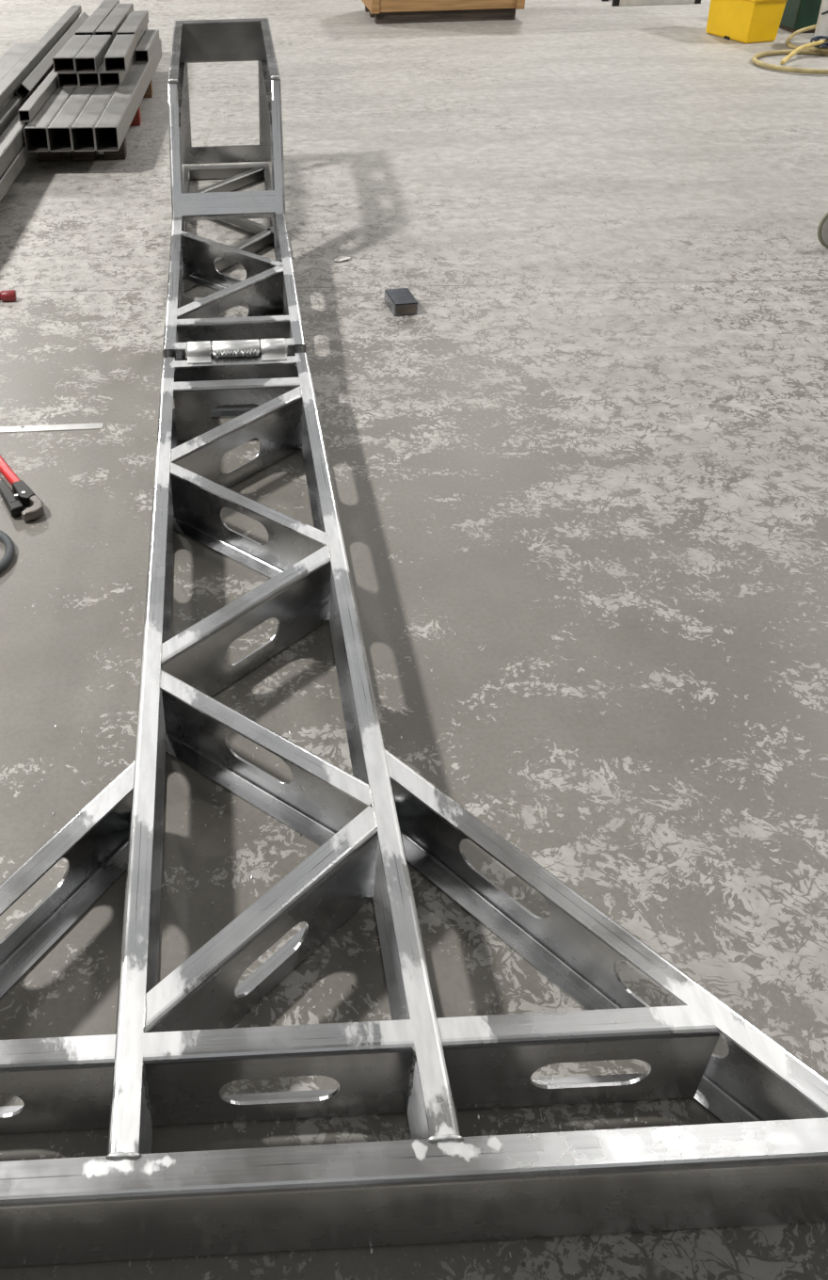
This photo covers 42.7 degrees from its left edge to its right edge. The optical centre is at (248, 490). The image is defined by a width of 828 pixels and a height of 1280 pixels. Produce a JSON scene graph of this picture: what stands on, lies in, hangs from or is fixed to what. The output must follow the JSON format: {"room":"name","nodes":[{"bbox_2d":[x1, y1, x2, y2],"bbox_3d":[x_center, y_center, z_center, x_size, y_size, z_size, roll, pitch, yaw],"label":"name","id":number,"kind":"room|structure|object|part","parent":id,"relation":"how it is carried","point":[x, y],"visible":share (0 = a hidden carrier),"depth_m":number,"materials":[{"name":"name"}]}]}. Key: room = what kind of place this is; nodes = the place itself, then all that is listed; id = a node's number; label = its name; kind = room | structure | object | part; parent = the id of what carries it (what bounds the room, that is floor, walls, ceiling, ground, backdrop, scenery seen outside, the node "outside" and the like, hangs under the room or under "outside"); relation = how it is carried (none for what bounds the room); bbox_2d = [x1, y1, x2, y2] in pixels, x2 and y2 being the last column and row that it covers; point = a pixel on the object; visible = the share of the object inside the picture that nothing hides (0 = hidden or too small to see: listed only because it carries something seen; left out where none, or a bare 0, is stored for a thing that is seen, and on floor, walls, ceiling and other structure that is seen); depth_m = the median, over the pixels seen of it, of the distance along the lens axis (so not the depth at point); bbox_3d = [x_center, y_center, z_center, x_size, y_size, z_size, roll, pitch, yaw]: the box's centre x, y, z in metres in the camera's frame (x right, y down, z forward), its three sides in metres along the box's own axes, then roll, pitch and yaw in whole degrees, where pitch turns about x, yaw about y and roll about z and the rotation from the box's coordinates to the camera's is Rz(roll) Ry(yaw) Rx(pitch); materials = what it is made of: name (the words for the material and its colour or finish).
{"room":"workspace","nodes":[
{"label":"workspace","id":0,"kind":"room"},
{"bbox_2d":[0,0,827,1279],"bbox_3d":[0.286,-2.702,7.224,23.000,0.200,33.000,-2,33,-1],"label":"floor","id":1,"kind":"structure","parent":0,"point":[601,220],"depth_m":2.80,"materials":[{"name":"concrete"}]},
{"bbox_2d":[0,529,15,573],"bbox_3d":[-0.744,0.170,2.722,0.254,0.023,0.254,-2,33,-1],"label":"cable loop","id":2,"kind":"object","parent":1,"relation":"on","point":[5,538],"visible":1,"depth_m":2.72,"materials":[{"name":"grey rubber"}]},
{"bbox_2d":[0,289,16,301],"bbox_3d":[-1.195,-0.773,4.147,0.522,0.044,0.044,-2,33,-1],"label":"bar","id":3,"kind":"object","parent":1,"relation":"on","point":[6,295],"visible":1,"depth_m":4.13,"materials":[{"name":"metal"}]},
{"bbox_2d":[0,455,44,521],"bbox_3d":[-0.753,-0.076,3.079,0.092,0.033,0.627,-19,37,-24],"label":"wrench","id":4,"kind":"object","parent":1,"relation":"on","point":[23,495],"visible":1,"depth_m":2.91,"materials":[{"name":"red metal"}]},
{"bbox_3d":[-0.692,0.009,2.955,0.035,0.026,0.146,-19,37,-24],"label":"frame","id":5,"kind":"part","parent":4,"relation":"part of","materials":[{"name":"black metal"}]},
{"bbox_3d":[-0.781,-0.118,3.146,0.030,0.022,0.463,-19,37,-25],"label":"handle","id":6,"kind":"part","parent":4,"relation":"part of","materials":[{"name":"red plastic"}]},
{"bbox_2d":[0,422,103,432],"bbox_3d":[-0.789,-0.194,3.294,0.651,0.003,0.036,-2,33,-1],"label":"steel rule","id":7,"kind":"object","parent":1,"relation":"on","point":[97,425],"visible":1,"depth_m":3.29,"materials":[{"name":"silver metal"}]},
{"bbox_2d":[37,78,152,161],"bbox_3d":[-0.914,-2.343,6.427,0.498,0.133,1.622,0,34,2],"label":"pallet","id":8,"kind":"object","parent":1,"relation":"on","point":[43,156],"visible":0.25,"depth_m":5.79,"materials":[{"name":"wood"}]},
{"bbox_2d":[0,142,31,201],"bbox_3d":[-1.213,-2.055,5.899,0.080,0.080,4.000,-1,33,1],"label":"beam","id":9,"kind":"structure","parent":8,"relation":"on","point":[21,158],"depth_m":5.21,"materials":[{"name":"metal"}]},
{"bbox_2d":[0,113,28,176],"bbox_3d":[-1.226,-2.075,5.766,0.086,0.085,3.600,-1,33,1],"label":"beam","id":10,"kind":"structure","parent":9,"relation":"on","point":[12,138],"depth_m":5.28,"materials":[{"name":"metal"}]},
{"bbox_2d":[23,85,76,152],"bbox_3d":[-1.086,-2.519,6.462,0.123,0.125,2.440,0,34,2],"label":"tube","id":11,"kind":"object","parent":8,"relation":"on","point":[36,136],"visible":0.44,"depth_m":5.64,"materials":[{"name":"metal"}]},
{"bbox_2d":[17,68,58,122],"bbox_3d":[-1.158,-2.757,6.651,0.060,0.060,2.800,0,34,2],"label":"tube","id":12,"kind":"object","parent":11,"relation":"on","point":[40,95],"visible":0.38,"depth_m":5.74,"materials":[{"name":"metal"}]},
{"bbox_2d":[57,71,79,87],"bbox_3d":[-1.054,-2.884,6.823,0.123,0.082,1.600,0,34,2],"label":"tube","id":13,"kind":"object","parent":11,"relation":"on","point":[64,79],"visible":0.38,"depth_m":6.25,"materials":[{"name":"metal"}]},
{"bbox_2d":[52,34,92,72],"bbox_3d":[-1.082,-2.715,6.419,0.124,0.082,0.720,0,34,2],"label":"tube","id":14,"kind":"object","parent":13,"relation":"on","point":[63,61],"visible":0.84,"depth_m":6.29,"materials":[{"name":"metal"}]},
{"bbox_2d":[75,0,119,35],"bbox_3d":[-1.061,-3.343,7.366,0.120,0.082,1.350,0,34,2],"label":"tube","id":15,"kind":"object","parent":13,"relation":"on","point":[101,13],"visible":0.62,"depth_m":7.22,"materials":[{"name":"metal"}]},
{"bbox_2d":[47,86,96,151],"bbox_3d":[-0.962,-2.518,6.456,0.123,0.125,2.440,0,34,2],"label":"tube","id":16,"kind":"object","parent":8,"relation":"on","point":[58,132],"visible":0.44,"depth_m":5.65,"materials":[{"name":"metal"}]},
{"bbox_2d":[78,60,104,87],"bbox_3d":[-0.929,-2.882,6.816,0.123,0.082,1.600,0,34,2],"label":"tube","id":17,"kind":"object","parent":16,"relation":"on","point":[86,79],"visible":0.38,"depth_m":6.25,"materials":[{"name":"metal"}]},
{"bbox_2d":[74,34,111,72],"bbox_3d":[-0.954,-2.709,6.405,0.124,0.082,0.720,0,34,2],"label":"tube","id":18,"kind":"object","parent":17,"relation":"on","point":[91,56],"visible":0.88,"depth_m":6.29,"materials":[{"name":"metal"}]},
{"bbox_2d":[95,3,133,42],"bbox_3d":[-0.934,-3.293,7.285,0.120,0.082,1.150,0,34,2],"label":"tube","id":19,"kind":"object","parent":17,"relation":"on","point":[118,16],"visible":0.66,"depth_m":7.17,"materials":[{"name":"metal"}]},
{"bbox_2d":[70,86,117,151],"bbox_3d":[-0.839,-2.518,6.450,0.123,0.125,2.440,0,34,2],"label":"tube","id":20,"kind":"object","parent":8,"relation":"on","point":[82,131],"visible":0.45,"depth_m":5.64,"materials":[{"name":"metal"}]},
{"bbox_2d":[98,25,147,86],"bbox_3d":[-0.804,-2.881,6.808,0.123,0.082,1.600,0,34,2],"label":"tube","id":21,"kind":"object","parent":20,"relation":"on","point":[110,78],"visible":0.46,"depth_m":6.27,"materials":[{"name":"metal"}]},
{"bbox_2d":[103,33,136,72],"bbox_3d":[-0.789,-2.711,6.400,0.124,0.082,0.720,-1,33,0],"label":"tube","id":22,"kind":"object","parent":21,"relation":"on","point":[118,57],"visible":1,"depth_m":6.29,"materials":[{"name":"metal"}]},
{"bbox_2d":[116,10,148,43],"bbox_3d":[-0.791,-3.188,7.121,0.120,0.082,0.850,0,34,2],"label":"tube","id":23,"kind":"object","parent":21,"relation":"on","point":[136,22],"visible":0.8,"depth_m":7.08,"materials":[{"name":"metal"}]},
{"bbox_2d":[94,38,161,151],"bbox_3d":[-0.715,-2.517,6.445,0.123,0.125,2.440,0,34,2],"label":"tube","id":24,"kind":"object","parent":8,"relation":"on","point":[112,127],"visible":0.77,"depth_m":5.87,"materials":[{"name":"metal"}]},
{"bbox_2d":[134,29,159,62],"bbox_3d":[-0.687,-3.028,7.034,0.090,0.072,0.740,0,34,2],"label":"tube","id":25,"kind":"object","parent":24,"relation":"on","point":[144,50],"visible":0.97,"depth_m":6.92,"materials":[{"name":"metal"}]},
{"bbox_2d":[334,256,351,261],"bbox_3d":[0.404,-0.996,4.444,0.075,0.012,0.044,-2,33,-1],"label":"paper scrap","id":26,"kind":"object","parent":1,"relation":"on","point":[341,258],"visible":1,"depth_m":4.45,"materials":[{"name":"white paper"}]},
{"bbox_2d":[384,288,418,316],"bbox_3d":[0.591,-0.731,4.006,0.094,0.050,0.152,-6,34,-6],"label":"block","id":27,"kind":"object","parent":1,"relation":"on","point":[401,301],"visible":1,"depth_m":3.96,"materials":[{"name":"metal"}]},
{"bbox_2d":[0,17,827,1266],"bbox_3d":[-0.051,-0.639,3.240,1.640,0.769,4.913,-2,33,-1],"label":"frame","id":28,"kind":"object","parent":1,"relation":"on","point":[173,1048],"visible":1,"depth_m":1.56,"materials":[{"name":"metal"}]},
{"bbox_3d":[-0.450,0.770,1.653,0.046,0.188,0.867,22,40,31],"label":"flared leg","id":29,"kind":"part","parent":28,"relation":"part of","materials":[{"name":"metal"}]},
{"bbox_3d":[-0.206,0.297,2.358,0.042,0.188,2.323,-2,33,-1],"label":"rail","id":30,"kind":"part","parent":28,"relation":"part of","materials":[{"name":"metal"}]},
{"bbox_3d":[-0.272,-0.731,3.853,0.042,0.254,1.184,-2,33,-1],"label":"rail","id":31,"kind":"part","parent":28,"relation":"part of","materials":[{"name":"metal"}]},
{"bbox_3d":[-0.325,-1.911,4.698,0.042,0.246,1.058,-2,33,-1],"label":"raised rail","id":32,"kind":"part","parent":28,"relation":"part of","materials":[{"name":"metal"}]},
{"bbox_3d":[-0.296,-1.080,4.550,0.035,0.061,2.200,-2,33,-1],"label":"rail","id":33,"kind":"part","parent":28,"relation":"part of","materials":[{"name":"metal"}]},
{"bbox_3d":[-0.330,-1.959,5.264,0.062,0.420,0.038,-2,33,-1],"label":"post","id":34,"kind":"part","parent":28,"relation":"part of","materials":[{"name":"metal"}]},
{"bbox_3d":[-0.117,-1.754,5.397,0.472,0.088,0.008,-2,33,-1],"label":"plate","id":35,"kind":"part","parent":28,"relation":"part of","materials":[{"name":"metal"}]},
{"bbox_3d":[-0.081,-1.155,4.213,0.380,0.109,0.058,-2,33,-1],"label":"cross plate","id":36,"kind":"part","parent":28,"relation":"part of","materials":[{"name":"metal"}]},
{"bbox_3d":[0.084,-1.976,5.273,0.062,0.420,0.038,-2,33,-1],"label":"post","id":37,"kind":"part","parent":28,"relation":"part of","materials":[{"name":"metal"}]},
{"bbox_3d":[0.097,-1.927,4.707,0.042,0.246,1.058,-2,33,-1],"label":"raised rail","id":38,"kind":"part","parent":28,"relation":"part of","materials":[{"name":"metal"}]},
{"bbox_3d":[0.130,-1.097,4.559,0.035,0.061,2.200,-2,33,-1],"label":"rail","id":39,"kind":"part","parent":28,"relation":"part of","materials":[{"name":"metal"}]},
{"bbox_3d":[0.149,-0.748,3.862,0.042,0.254,1.184,-2,33,-1],"label":"rail","id":40,"kind":"part","parent":28,"relation":"part of","materials":[{"name":"metal"}]},
{"bbox_3d":[0.215,0.280,2.367,0.042,0.188,2.323,-2,33,-1],"label":"rail","id":41,"kind":"part","parent":28,"relation":"part of","materials":[{"name":"metal"}]},
{"bbox_3d":[0.524,0.731,1.673,0.046,0.188,0.867,-27,41,-33],"label":"flared leg","id":42,"kind":"part","parent":28,"relation":"part of","materials":[{"name":"metal"}]},
{"bbox_2d":[361,0,525,24],"bbox_3d":[1.726,-4.731,9.234,1.350,0.900,0.845,-2,33,-1],"label":"wooden crate","id":43,"kind":"object","parent":1,"relation":"on","point":[383,11],"visible":1,"depth_m":9.13,"materials":[{"name":"brown wood"}]},
{"bbox_3d":[1.065,-4.749,9.206,0.024,0.790,0.780,-2,33,-1],"label":"panel","id":44,"kind":"part","parent":43,"relation":"part of","materials":[{"name":"brown wood"}]},
{"bbox_3d":[1.101,-4.519,8.853,0.070,0.805,0.025,-2,33,-1],"label":"corner post","id":45,"kind":"part","parent":43,"relation":"part of","materials":[{"name":"brown wood"}]},
{"bbox_3d":[2.380,-4.571,8.879,0.070,0.805,0.025,-2,33,-1],"label":"corner post","id":46,"kind":"part","parent":43,"relation":"part of","materials":[{"name":"brown wood"}]},
{"bbox_2d":[601,0,701,6],"bbox_3d":[3.809,-4.655,9.796,0.830,0.060,0.333,-2,33,-1],"label":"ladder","id":47,"kind":"object","parent":1,"relation":"on","point":[616,3],"visible":1,"depth_m":9.66,"materials":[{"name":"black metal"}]},
{"bbox_2d":[705,0,787,43],"bbox_3d":[3.934,-3.913,8.124,0.360,0.660,0.590,-10,34,-13],"label":"bin","id":48,"kind":"object","parent":1,"relation":"on","point":[742,21],"visible":1,"depth_m":8.07,"materials":[{"name":"plastic"}]},
{"bbox_2d":[752,48,827,74],"bbox_3d":[4.041,-3.078,7.415,0.814,0.044,0.754,-2,33,-1],"label":"hose","id":49,"kind":"object","parent":1,"relation":"on","point":[755,60],"visible":0.97,"depth_m":7.36,"materials":[{"name":"yellow rubber"}]},
{"bbox_2d":[779,0,821,32],"bbox_3d":[4.688,-4.181,8.372,0.600,0.800,0.500,-2,33,-1],"label":"bin","id":50,"kind":"object","parent":1,"relation":"on","point":[798,14],"visible":0.55,"depth_m":8.33,"materials":[{"name":"plastic"}]},
{"bbox_2d":[785,24,827,51],"bbox_3d":[4.351,-3.443,7.878,0.433,0.136,0.780,1,34,4],"label":"hose","id":51,"kind":"object","parent":1,"relation":"on","point":[788,41],"visible":0.77,"depth_m":8.00,"materials":[{"name":"yellow rubber"}]},
{"bbox_2d":[780,39,827,64],"bbox_3d":[3.997,-3.171,7.468,0.655,0.085,0.076,-26,41,-32],"label":"hose","id":52,"kind":"object","parent":51,"relation":"on","point":[783,61],"visible":1,"depth_m":7.46,"materials":[{"name":"yellow rubber"}]},
{"bbox_2d":[810,35,827,47],"bbox_3d":[4.263,-3.292,7.584,0.310,0.074,0.088,-2,33,-1],"label":"cord","id":53,"kind":"object","parent":51,"relation":"on","point":[817,38],"visible":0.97,"depth_m":7.57,"materials":[{"name":"rubber"}]},
{"bbox_2d":[813,0,827,47],"bbox_3d":[4.468,-3.514,7.699,0.450,0.440,0.450,-2,33,-1],"label":"container","id":54,"kind":"object","parent":1,"relation":"on","point":[822,27],"visible":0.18,"depth_m":7.69,"materials":[{"name":"plastic"}]},
{"bbox_2d":[817,211,827,248],"bbox_3d":[2.514,-1.118,4.404,0.184,0.181,0.066,-2,33,-1],"label":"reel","id":55,"kind":"object","parent":1,"relation":"on","point":[823,229],"visible":1,"depth_m":4.40,"materials":[{"name":"grey plastic"}]},
{"bbox_3d":[-1.436,-1.177,4.732,0.535,0.083,0.100,-2,33,-1],"label":"bearer","id":56,"kind":"object","parent":1,"relation":"on","visible":0},
{"bbox_2d":[0,64,53,135],"bbox_3d":[-1.347,-2.210,6.030,0.112,0.200,4.400,-1,33,1],"label":"beam","id":57,"kind":"structure","parent":56,"relation":"on","point":[8,114],"depth_m":5.76,"materials":[{"name":"metal"}]},
{"bbox_2d":[0,16,79,111],"bbox_3d":[-1.375,-2.423,6.128,0.077,0.044,4.600,-1,33,1],"label":"bar","id":58,"kind":"object","parent":57,"relation":"on","point":[13,93],"visible":0.02,"depth_m":5.93,"materials":[{"name":"metal"}]},
{"bbox_2d":[0,5,81,107],"bbox_3d":[-1.345,-2.482,6.121,0.077,0.055,4.450,-1,33,1],"label":"bar","id":59,"kind":"object","parent":58,"relation":"on","point":[18,73],"visible":1,"depth_m":6.45,"materials":[{"name":"metal"}]},
{"bbox_2d":[15,12,89,99],"bbox_3d":[-1.273,-2.954,6.929,0.088,0.088,2.450,-1,33,1],"label":"tube","id":60,"kind":"object","parent":57,"relation":"on","point":[29,83],"visible":0.71,"depth_m":6.45,"materials":[{"name":"metal"}]},
{"bbox_3d":[-1.476,-1.984,5.694,0.120,0.200,3.600,-1,33,1],"label":"beam","id":61,"kind":"structure","parent":56,"relation":"on","visible":0},
{"bbox_2d":[0,43,35,80],"bbox_3d":[-1.519,-2.130,5.686,0.151,0.050,3.150,-1,33,1],"label":"bar","id":62,"kind":"object","parent":61,"relation":"on","point":[16,52],"visible":0.71,"depth_m":6.61,"materials":[{"name":"metal"}]}
]}

